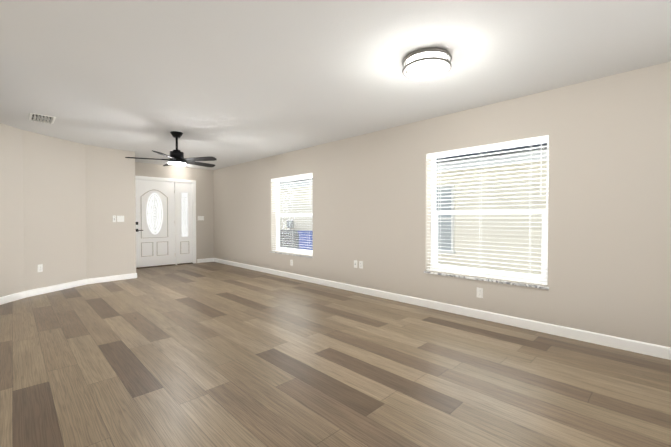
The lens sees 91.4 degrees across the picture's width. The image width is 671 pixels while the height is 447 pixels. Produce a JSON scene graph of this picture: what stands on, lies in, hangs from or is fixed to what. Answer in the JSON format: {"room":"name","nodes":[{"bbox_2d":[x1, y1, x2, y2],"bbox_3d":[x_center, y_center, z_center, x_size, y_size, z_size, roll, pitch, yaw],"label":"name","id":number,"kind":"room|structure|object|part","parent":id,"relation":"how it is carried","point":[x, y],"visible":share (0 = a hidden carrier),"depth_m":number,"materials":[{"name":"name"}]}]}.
{"room":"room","nodes":[
{"label":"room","id":0,"kind":"room"},
{"bbox_2d":[0,123,135,296],"bbox_3d":[-5.148,-0.145,5.272,3.310,2.440,2.300,-1,1,-45],"label":"wall","id":1,"kind":"structure","parent":0,"point":[62,202],"depth_m":5.29,"materials":[{"name":"beige paint"}]},
{"bbox_2d":[37,264,42,271],"bbox_3d":[-4.490,0.680,4.974,0.008,0.115,0.070,0,1,11],"label":"electrical outlet","id":2,"kind":"object","parent":1,"relation":"attached to","point":[39,267],"visible":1,"depth_m":4.98,"materials":[{"name":"plastic"}]},
{"bbox_2d":[117,216,123,221],"bbox_3d":[-4.020,-0.089,6.126,0.012,0.115,0.116,1,1,39],"label":"light switch","id":3,"kind":"object","parent":1,"relation":"attached to","point":[120,218],"visible":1,"depth_m":6.12,"materials":[{"name":"plastic"}]},
{"bbox_2d":[135,162,213,262],"bbox_3d":[-5.266,-0.172,6.912,5.447,2.440,0.200,-1,1,-45],"label":"wall","id":4,"kind":"structure","parent":0,"point":[203,178],"depth_m":8.51,"materials":[{"name":"beige paint"}]},
{"bbox_2d":[135,179,174,267],"bbox_3d":[-4.303,-0.003,7.783,0.901,2.021,0.066,-1,1,-45],"label":"front door","id":5,"kind":"structure","parent":4,"relation":"in","point":[158,249],"depth_m":7.78,"materials":[{"name":"white wood"}]},
{"bbox_2d":[148,194,161,232],"bbox_3d":[-4.287,-0.236,7.762,0.301,0.906,0.006,-1,1,-45],"label":"oval","id":6,"kind":"object","parent":5,"relation":"attached to","point":[154,213],"visible":1,"depth_m":7.76,"materials":[{"name":"white glass"}]},
{"bbox_2d":[146,193,187,236],"bbox_3d":[-4.082,-0.219,7.970,0.954,1.100,0.002,-1,1,-45],"label":"door glass","id":7,"kind":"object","parent":5,"relation":"attached to","point":[157,214],"depth_m":7.82,"materials":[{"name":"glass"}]},
{"label":"oval glass","id":8,"kind":"part","parent":7,"relation":"part of","materials":[{"name":"white glass"}]},
{"bbox_3d":[-3.801,-0.224,8.247,0.164,1.100,0.002,-1,1,-45],"label":"sidelight glass","id":9,"kind":"part","parent":7,"relation":"part of","materials":[{"name":"white glass"}]},
{"bbox_2d":[136,262,192,268],"bbox_3d":[-4.170,1.020,7.966,1.330,0.022,0.124,-1,1,-45],"label":"front door threshold sill","id":10,"kind":"structure","parent":4,"relation":"attached to","point":[163,265],"depth_m":7.90,"materials":[{"name":"black metal"}]},
{"bbox_2d":[135,176,195,264],"bbox_3d":[-4.164,-0.034,7.942,1.490,2.130,0.146,-1,1,-45],"label":"door frame","id":11,"kind":"structure","parent":4,"relation":"attached to","point":[175,181],"depth_m":8.20,"materials":[{"name":"white wood"}]},
{"bbox_2d":[177,182,191,263],"bbox_3d":[-3.817,-0.010,8.267,0.376,2.021,0.060,-1,1,-45],"label":"sidelight","id":12,"kind":"object","parent":4,"relation":"attached to","point":[184,249],"visible":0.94,"depth_m":8.26,"materials":[{"name":"white wood"}]},
{"bbox_2d":[181,193,187,233],"bbox_3d":[-3.798,-0.223,8.245,0.164,1.062,0.005,-1,1,-45],"label":"sidelight","id":13,"kind":"object","parent":12,"relation":"attached to","point":[187,216],"visible":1,"depth_m":8.29,"materials":[{"name":"white glass"}]},
{"bbox_2d":[197,258,213,262],"bbox_3d":[-3.412,0.971,8.611,0.447,0.100,0.014,-1,1,-45],"label":"baseboard","id":14,"kind":"structure","parent":4,"relation":"attached to","point":[205,260],"depth_m":8.60,"materials":[{"name":"white wood"}]},
{"bbox_2d":[0,262,670,446],"bbox_3d":[-1.576,1.157,3.339,5.647,0.100,10.500,-1,1,-45],"label":"floor","id":15,"kind":"structure","parent":0,"point":[210,354],"depth_m":2.43,"materials":[{"name":"brown wood"}]},
{"bbox_2d":[0,0,670,169],"bbox_3d":[-1.576,-1.393,3.298,5.647,0.120,10.500,-1,1,-45],"label":"ceiling","id":16,"kind":"structure","parent":0,"point":[226,83],"depth_m":2.69,"materials":[{"name":"white paint"}]},
{"bbox_2d":[29,113,55,123],"bbox_3d":[-3.751,-1.335,4.186,0.240,0.024,0.380,-1,1,-45],"label":"ceiling vent","id":17,"kind":"object","parent":16,"relation":"in","point":[41,118],"visible":0.98,"depth_m":4.16,"materials":[{"name":"plastic"}]},
{"bbox_2d":[125,131,216,166],"bbox_3d":[-2.398,-1.128,4.949,1.269,0.463,1.241,-1,1,-45],"label":"ceiling fan","id":18,"kind":"object","parent":16,"relation":"hanging from","point":[176,156],"visible":1,"depth_m":4.84,"materials":[{"name":"black metal"}]},
{"bbox_2d":[402,47,451,79],"bbox_3d":[0.730,-1.272,2.625,0.381,0.100,0.381,-1,1,-45],"label":"flush-mount light","id":19,"kind":"object","parent":16,"relation":"attached to","point":[427,63],"visible":1,"depth_m":2.54,"materials":[{"name":"white glass"}]},
{"bbox_2d":[407,52,446,77],"bbox_3d":[0.730,-1.266,2.625,0.330,0.088,0.330,-1,1,-45],"label":"diffuser","id":20,"kind":"object","parent":19,"relation":"attached to","point":[428,64],"depth_m":2.54,"materials":[{"name":"white glass"}]},
{"bbox_2d":[213,61,670,346],"bbox_3d":[0.362,-0.144,5.232,0.200,2.440,10.500,-1,1,-45],"label":"wall","id":21,"kind":"structure","parent":0,"point":[609,229],"depth_m":3.39,"materials":[{"name":"beige paint"}]},
{"bbox_2d":[270,251,312,257],"bbox_3d":[-0.843,0.599,6.395,0.146,0.024,1.360,-1,1,-45],"label":"window sill","id":22,"kind":"structure","parent":21,"relation":"attached to","point":[291,254],"depth_m":6.26,"materials":[{"name":"stone"}]},
{"bbox_2d":[276,176,312,253],"bbox_3d":[-0.773,-0.169,6.451,0.072,1.506,1.326,-1,1,-45],"label":"window","id":23,"kind":"structure","parent":21,"relation":"in","point":[278,228],"depth_m":6.69,"materials":[{"name":"plastic"}]},
{"bbox_2d":[271,173,312,255],"bbox_3d":[-0.855,-0.172,6.370,0.062,1.495,1.322,-1,1,-45],"label":"window blind","id":24,"kind":"object","parent":23,"relation":"attached to","point":[310,175],"visible":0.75,"depth_m":6.29,"materials":[{"name":"white plastic"}]},
{"bbox_2d":[359,261,362,268],"bbox_3d":[0.393,0.638,5.065,0.008,0.115,0.070,-1,1,-45],"label":"electrical outlet","id":25,"kind":"object","parent":21,"relation":"attached to","point":[361,264],"visible":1,"depth_m":5.05,"materials":[{"name":"plastic"}]},
{"bbox_2d":[214,258,670,359],"bbox_3d":[0.286,1.027,5.176,0.014,0.100,10.100,-1,1,-45],"label":"baseboard","id":26,"kind":"structure","parent":21,"relation":"attached to","point":[654,350],"depth_m":3.62,"materials":[{"name":"white wood"}]},
{"bbox_2d":[477,287,482,297],"bbox_3d":[1.665,0.799,3.779,0.008,0.115,0.070,-1,1,-45],"label":"electrical outlet","id":27,"kind":"object","parent":21,"relation":"attached to","point":[479,292],"visible":1,"depth_m":3.77,"materials":[{"name":"plastic"}]},
{"bbox_2d":[424,271,548,289],"bbox_3d":[1.694,0.641,3.827,0.146,0.024,1.400,-1,1,-45],"label":"window sill","id":28,"kind":"structure","parent":21,"relation":"attached to","point":[498,281],"depth_m":3.69,"materials":[{"name":"stone"}]},
{"bbox_2d":[430,142,548,282],"bbox_3d":[1.764,-0.137,3.883,0.072,1.526,1.366,-1,1,-45],"label":"window","id":29,"kind":"structure","parent":21,"relation":"in","point":[497,211],"depth_m":3.82,"materials":[{"name":"plastic"}]},
{"bbox_2d":[426,135,548,284],"bbox_3d":[1.682,-0.141,3.802,0.062,1.515,1.362,-1,1,-45],"label":"window blind","id":30,"kind":"object","parent":29,"relation":"attached to","point":[525,141],"visible":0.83,"depth_m":3.69,"materials":[{"name":"white plastic"}]},
{"label":"outside","id":31,"kind":"structure","parent":0,"visible":0},
{"bbox_3d":[3.431,1.205,8.637,8.880,0.130,20.000,-1,1,-45],"label":"ground","id":32,"kind":"structure","parent":31,"visible":0},
{"bbox_2d":[280,230,299,248],"bbox_3d":[-1.760,0.664,10.874,0.810,0.880,0.810,-1,1,-45],"label":"air conditioning unit","id":33,"kind":"object","parent":32,"relation":"on","point":[293,238],"depth_m":10.63,"materials":[{"name":"grey metal"}]},
{"bbox_2d":[298,231,312,249],"bbox_3d":[-0.646,0.671,9.788,0.710,0.900,0.660,-1,1,-45],"label":"bins","id":34,"kind":"object","parent":32,"relation":"on","point":[308,238],"depth_m":9.52,"materials":[{"name":"blue plastic"}]},
{"bbox_2d":[279,160,546,274],"bbox_3d":[4.099,-0.080,9.277,5.000,2.420,20.000,-1,1,-45],"label":"wall","id":35,"kind":"structure","parent":32,"relation":"on","point":[496,234],"depth_m":6.63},
{"bbox_2d":[287,221,293,229],"bbox_3d":[-1.580,0.500,11.393,0.119,1.190,0.240,-1,1,-45],"label":"meter","id":36,"kind":"object","parent":35,"relation":"attached to","point":[291,225],"depth_m":11.31,"materials":[{"name":"grey metal"}]},
{"bbox_2d":[279,143,546,188],"bbox_3d":[3.879,-2.017,9.027,5.620,1.800,20.000,-1,1,-45],"label":"roof","id":37,"kind":"structure","parent":35,"relation":"on","point":[492,155],"depth_m":6.16,"materials":[{"name":"grey"}]},
{"bbox_2d":[436,185,455,253],"bbox_3d":[2.352,-0.095,7.423,0.089,1.510,0.740,-1,1,-45],"label":"house window","id":38,"kind":"structure","parent":35,"relation":"attached to","point":[446,226],"depth_m":7.32,"materials":[{"name":"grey glass"}]},
{"bbox_3d":[-1.799,-0.083,1.482,0.120,2.440,7.800,-1,1,-45],"label":"wall","id":39,"kind":"structure","parent":0,"visible":0},
{"bbox_2d":[0,273,136,304],"bbox_3d":[-1.843,1.061,3.073,2.026,0.100,10.100,-1,1,-45],"label":"baseboard","id":40,"kind":"structure","parent":39,"relation":"attached to","point":[27,293],"depth_m":5.29,"materials":[{"name":"white wood"}]}
]}

